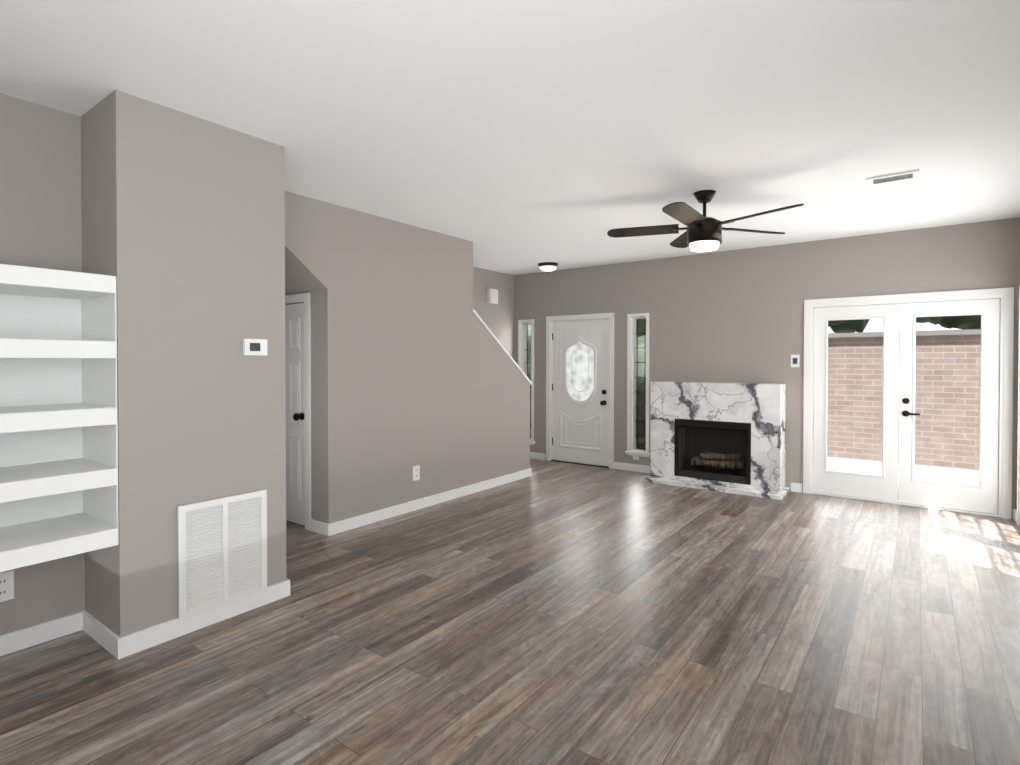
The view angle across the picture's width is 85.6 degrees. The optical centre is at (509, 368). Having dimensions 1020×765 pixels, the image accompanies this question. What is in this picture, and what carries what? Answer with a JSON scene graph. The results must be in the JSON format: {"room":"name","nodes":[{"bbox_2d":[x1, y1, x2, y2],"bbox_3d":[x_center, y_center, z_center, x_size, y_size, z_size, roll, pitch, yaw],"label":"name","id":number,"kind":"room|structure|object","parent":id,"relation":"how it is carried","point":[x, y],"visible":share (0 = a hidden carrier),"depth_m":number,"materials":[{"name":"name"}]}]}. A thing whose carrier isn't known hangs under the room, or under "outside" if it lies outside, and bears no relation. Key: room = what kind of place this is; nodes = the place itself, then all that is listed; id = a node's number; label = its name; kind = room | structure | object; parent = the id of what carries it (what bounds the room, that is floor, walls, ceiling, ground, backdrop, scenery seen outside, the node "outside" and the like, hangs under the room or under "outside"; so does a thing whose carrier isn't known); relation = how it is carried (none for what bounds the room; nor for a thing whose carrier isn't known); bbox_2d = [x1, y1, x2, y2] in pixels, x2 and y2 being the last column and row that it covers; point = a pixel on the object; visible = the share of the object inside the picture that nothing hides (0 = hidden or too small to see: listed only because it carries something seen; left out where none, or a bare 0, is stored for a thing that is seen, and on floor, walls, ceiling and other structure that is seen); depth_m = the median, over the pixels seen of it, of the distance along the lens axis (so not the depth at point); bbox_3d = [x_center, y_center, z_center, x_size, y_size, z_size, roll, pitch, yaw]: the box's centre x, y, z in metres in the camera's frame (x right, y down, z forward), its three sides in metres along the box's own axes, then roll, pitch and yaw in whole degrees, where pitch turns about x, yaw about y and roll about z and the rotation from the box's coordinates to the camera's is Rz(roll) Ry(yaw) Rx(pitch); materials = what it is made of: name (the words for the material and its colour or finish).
{"room":"living room","nodes":[
{"label":"living room","id":0,"kind":"room"},
{"bbox_2d":[0,93,84,635],"bbox_3d":[-3.617,0.041,1.985,1.976,2.740,4.885,1,1,36],"label":"wall block","id":1,"kind":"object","parent":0,"point":[40,190],"depth_m":2.81,"materials":[{"name":"grey paint"}]},
{"bbox_2d":[0,570,13,601],"bbox_3d":[-2.482,1.071,2.693,0.008,0.139,0.085,1,1,36],"label":"outlet","id":2,"kind":"object","parent":1,"relation":"attached to","point":[6,586],"visible":1,"depth_m":2.70,"materials":[{"name":"white plastic"}]},
{"bbox_2d":[0,264,118,571],"bbox_3d":[-2.498,0.211,2.257,0.488,1.302,1.368,1,1,36],"label":"built-in shelves","id":3,"kind":"object","parent":1,"relation":"attached to","point":[58,428],"visible":1,"depth_m":2.70,"materials":[{"name":"white wood"}]},
{"bbox_2d":[81,90,286,637],"bbox_3d":[-1.830,0.026,3.157,0.494,2.740,0.876,1,1,36],"label":"wall","id":4,"kind":"structure","parent":0,"point":[183,226],"depth_m":2.89,"materials":[{"name":"grey paint"}]},
{"bbox_2d":[177,489,266,621],"bbox_3d":[-1.586,1.019,3.066,0.017,0.601,0.483,1,1,36],"label":"air vent grille","id":5,"kind":"object","parent":4,"relation":"attached to","point":[222,552],"visible":1,"depth_m":3.04,"materials":[{"name":"white metal"}]},
{"bbox_2d":[243,339,267,355],"bbox_3d":[-1.476,-0.122,3.194,0.026,0.094,0.135,1,1,36],"label":"thermostat","id":6,"kind":"object","parent":4,"relation":"attached to","point":[254,346],"visible":0.96,"depth_m":3.18,"materials":[{"name":"white plastic"}]},
{"bbox_2d":[286,578,289,595],"bbox_3d":[-2.087,1.340,3.917,1.824,0.095,0.016,1,1,36],"label":"baseboard","id":7,"kind":"structure","parent":4,"relation":"attached to","point":[286,578],"depth_m":3.38,"materials":[{"name":"white wood"}]},
{"bbox_2d":[285,258,316,293],"bbox_3d":[-2.183,-1.010,4.557,0.876,0.887,0.977,1,1,36],"label":"soffit","id":8,"kind":"structure","parent":0,"point":[296,281],"depth_m":4.61,"materials":[{"name":"grey paint"}]},
{"bbox_2d":[285,290,318,520],"bbox_3d":[-1.925,0.359,4.922,0.876,2.033,0.111,1,1,36],"label":"wall","id":9,"kind":"structure","parent":0,"point":[314,418],"depth_m":4.65,"materials":[{"name":"grey paint"}]},
{"bbox_2d":[285,303,304,525],"bbox_3d":[-2.023,0.400,4.921,0.674,1.934,0.128,1,1,36],"label":"hall door","id":10,"kind":"structure","parent":9,"relation":"in","point":[294,374],"depth_m":4.85,"materials":[{"name":"white wood"}]},
{"bbox_2d":[285,293,310,530],"bbox_3d":[-1.994,0.366,4.961,0.824,2.018,0.130,1,1,36],"label":"door frame","id":11,"kind":"structure","parent":9,"relation":"attached to","point":[302,297],"depth_m":4.68,"materials":[{"name":"white wood"}]},
{"bbox_2d":[285,191,529,523],"bbox_3d":[-0.935,-0.001,5.407,0.135,2.740,3.807,1,1,36],"label":"wall","id":12,"kind":"structure","parent":0,"point":[416,366],"depth_m":5.14,"materials":[{"name":"grey paint"}]},
{"bbox_2d":[413,465,419,480],"bbox_3d":[-0.907,1.016,5.335,0.008,0.139,0.085,1,1,36],"label":"outlet","id":13,"kind":"object","parent":12,"relation":"attached to","point":[416,472],"visible":1,"depth_m":5.33,"materials":[{"name":"white plastic"}]},
{"bbox_2d":[324,468,531,535],"bbox_3d":[-0.618,1.318,5.726,0.016,0.095,2.974,1,1,36],"label":"baseboard","id":14,"kind":"structure","parent":12,"relation":"attached to","point":[330,529],"depth_m":5.34,"materials":[{"name":"white wood"}]},
{"bbox_2d":[472,309,531,384],"bbox_3d":[-0.131,-0.223,6.494,0.168,0.867,1.125,1,1,36],"label":"trim","id":15,"kind":"structure","parent":12,"relation":"attached to","point":[500,344],"depth_m":6.39,"materials":[{"name":"white wood"}]},
{"bbox_2d":[473,267,513,358],"bbox_3d":[-1.448,-0.013,6.442,0.168,2.740,4.862,1,1,36],"label":"wall","id":16,"kind":"structure","parent":0,"point":[498,319],"depth_m":8.02,"materials":[{"name":"grey paint"}]},
{"bbox_2d":[487,288,497,303],"bbox_3d":[-0.245,-1.030,7.866,0.057,0.202,0.180,1,1,36],"label":"door chime","id":17,"kind":"object","parent":16,"relation":"attached to","point":[492,296],"visible":1,"depth_m":7.82,"materials":[{"name":"white plastic"}]},
{"bbox_2d":[0,458,1019,764],"bbox_3d":[-0.560,1.458,2.767,5.986,0.112,10.084,1,1,36],"label":"floor","id":18,"kind":"structure","parent":0,"point":[558,614],"depth_m":2.74,"materials":[{"name":"wood"}]},
{"bbox_2d":[0,611,83,655],"bbox_3d":[-2.690,1.358,2.412,0.016,0.095,1.370,1,1,36],"label":"baseboard","id":19,"kind":"structure","parent":18,"relation":"on","point":[24,638],"depth_m":2.80,"materials":[{"name":"white wood"}]},
{"bbox_2d":[80,610,117,653],"bbox_3d":[-2.080,1.353,2.803,0.450,0.095,0.016,1,1,36],"label":"baseboard","id":20,"kind":"structure","parent":18,"relation":"on","point":[109,640],"depth_m":2.82,"materials":[{"name":"white wood"}]},
{"bbox_2d":[112,580,287,658],"bbox_3d":[-1.636,1.351,3.005,0.016,0.095,0.867,1,1,36],"label":"baseboard","id":21,"kind":"structure","parent":18,"relation":"on","point":[130,644],"depth_m":2.90,"materials":[{"name":"white wood"}]},
{"bbox_2d":[641,381,789,499],"bbox_3d":[2.379,0.762,6.416,1.538,1.190,0.640,1,1,36],"label":"fireplace","id":22,"kind":"object","parent":18,"relation":"on","point":[727,437],"visible":1,"depth_m":6.34,"materials":[{"name":"stone"}]},
{"bbox_2d":[0,0,1019,274],"bbox_3d":[-0.560,-1.406,2.732,5.986,0.135,10.084,1,1,36],"label":"ceiling","id":23,"kind":"structure","parent":0,"point":[516,136],"depth_m":2.75,"materials":[{"name":"white paint"}]},
{"bbox_2d":[538,262,557,272],"bbox_3d":[0.507,-1.345,7.362,0.281,0.148,0.281,1,1,36],"label":"light","id":24,"kind":"object","parent":23,"relation":"attached to","point":[547,267],"visible":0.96,"depth_m":7.27,"materials":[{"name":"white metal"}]},
{"bbox_2d":[607,190,803,251],"bbox_3d":[1.468,-1.139,4.215,1.433,0.435,1.369,1,1,36],"label":"ceiling fan","id":25,"kind":"object","parent":23,"relation":"hanging from","point":[703,233],"visible":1,"depth_m":4.20,"materials":[{"name":"black metal"}]},
{"bbox_2d":[866,169,918,185],"bbox_3d":[2.706,-1.345,3.894,0.303,0.012,0.180,1,1,36],"label":"ceiling vent","id":26,"kind":"object","parent":23,"relation":"in","point":[895,177],"visible":1,"depth_m":3.88,"materials":[{"name":"white metal"}]},
{"bbox_2d":[514,217,1019,518],"bbox_3d":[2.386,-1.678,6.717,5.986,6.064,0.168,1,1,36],"label":"wall","id":27,"kind":"structure","parent":0,"point":[734,316],"depth_m":6.33,"materials":[{"name":"grey paint"}]},
{"bbox_2d":[518,319,534,444],"bbox_3d":[0.272,0.201,8.253,0.314,1.853,0.180,1,1,36],"label":"sidelight window","id":28,"kind":"structure","parent":27,"relation":"in","point":[525,349],"depth_m":8.26,"materials":[{"name":"white wood"}]},
{"bbox_2d":[530,452,545,459],"bbox_3d":[0.303,1.289,8.177,0.539,0.095,0.016,1,1,36],"label":"baseboard","id":29,"kind":"structure","parent":27,"relation":"attached to","point":[533,455],"depth_m":8.08,"materials":[{"name":"white wood"}]},
{"bbox_2d":[546,313,613,468],"bbox_3d":[1.008,0.297,7.748,1.067,2.089,0.186,1,1,36],"label":"door frame","id":30,"kind":"structure","parent":27,"relation":"attached to","point":[551,319],"depth_m":7.71,"materials":[{"name":"white painted wood"}]},
{"bbox_2d":[552,319,608,466],"bbox_3d":[0.972,0.327,7.703,0.919,2.002,0.134,1,1,36],"label":"front door","id":31,"kind":"structure","parent":27,"relation":"in","point":[580,391],"depth_m":7.70,"materials":[{"name":"white wood"}]},
{"bbox_2d":[614,462,649,472],"bbox_3d":[1.624,1.300,7.201,0.578,0.095,0.016,1,1,36],"label":"baseboard","id":32,"kind":"structure","parent":27,"relation":"attached to","point":[617,465],"depth_m":7.21,"materials":[{"name":"white wood"}]},
{"bbox_2d":[633,449,638,459],"bbox_3d":[1.642,1.124,7.189,0.085,0.139,0.008,1,1,36],"label":"electrical outlet","id":33,"kind":"object","parent":27,"relation":"attached to","point":[635,457],"visible":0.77,"depth_m":7.18,"materials":[{"name":"white plastic"}]},
{"bbox_2d":[625,313,649,456],"bbox_3d":[1.696,0.214,7.201,0.331,1.853,0.180,1,1,36],"label":"sidelight window","id":34,"kind":"structure","parent":27,"relation":"in","point":[634,391],"depth_m":7.23,"materials":[{"name":"white wood"}]},
{"bbox_2d":[791,355,799,366],"bbox_3d":[3.140,-0.081,6.066,0.085,0.139,0.012,1,1,36],"label":"switch","id":35,"kind":"object","parent":27,"relation":"attached to","point":[795,360],"visible":1,"depth_m":6.06,"materials":[{"name":"white plastic"}]},
{"bbox_2d":[813,304,898,501],"bbox_3d":[3.627,0.347,5.795,0.755,2.000,0.055,1,1,36],"label":"french door","id":36,"kind":"structure","parent":27,"relation":"in","point":[884,486],"depth_m":5.75,"materials":[{"name":"white wood"}]},
{"bbox_2d":[803,287,1013,518],"bbox_3d":[3.941,0.314,5.581,1.695,2.108,0.186,1,1,36],"label":"door frame","id":37,"kind":"structure","parent":27,"relation":"attached to","point":[1005,296],"depth_m":5.22,"materials":[{"name":"white wood"}]},
{"bbox_2d":[898,299,999,513],"bbox_3d":[4.224,0.352,5.326,0.755,2.000,0.099,1,1,36],"label":"french door","id":38,"kind":"structure","parent":27,"relation":"in","point":[982,496],"depth_m":5.30,"materials":[{"name":"white wood"}]},
{"bbox_3d":[1.729,0.053,0.954,0.168,2.740,9.916,1,1,36],"label":"wall","id":39,"kind":"structure","parent":0,"visible":0},
{"bbox_2d":[1017,285,1019,524],"bbox_3d":[3.974,0.332,4.011,0.186,2.108,2.015,1,1,36],"label":"door frame","id":40,"kind":"structure","parent":39,"relation":"attached to","point":[1018,483],"depth_m":4.83,"materials":[{"name":"white wood"}]},
{"label":"outside","id":41,"kind":"structure","parent":0,"visible":0},
{"bbox_2d":[530,428,979,484],"bbox_3d":[1.880,1.424,5.096,16.845,0.079,16.396,1,1,36],"label":"patio","id":42,"kind":"structure","parent":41,"point":[920,469],"depth_m":7.32,"materials":[{"name":"grey concrete"}]},
{"bbox_2d":[528,315,980,449],"bbox_3d":[4.461,-0.703,9.816,12.136,4.714,6.371,1,1,36],"label":"trees","id":43,"kind":"object","parent":42,"relation":"on","point":[971,321],"depth_m":8.88,"materials":[{"name":"green plant"}]},
{"bbox_2d":[827,329,980,469],"bbox_3d":[2.747,0.481,2.232,6.671,1.875,12.836,1,1,36],"label":"brick wall","id":44,"kind":"structure","parent":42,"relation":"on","point":[863,386],"depth_m":7.67,"materials":[{"name":"brown brick"}]}
]}

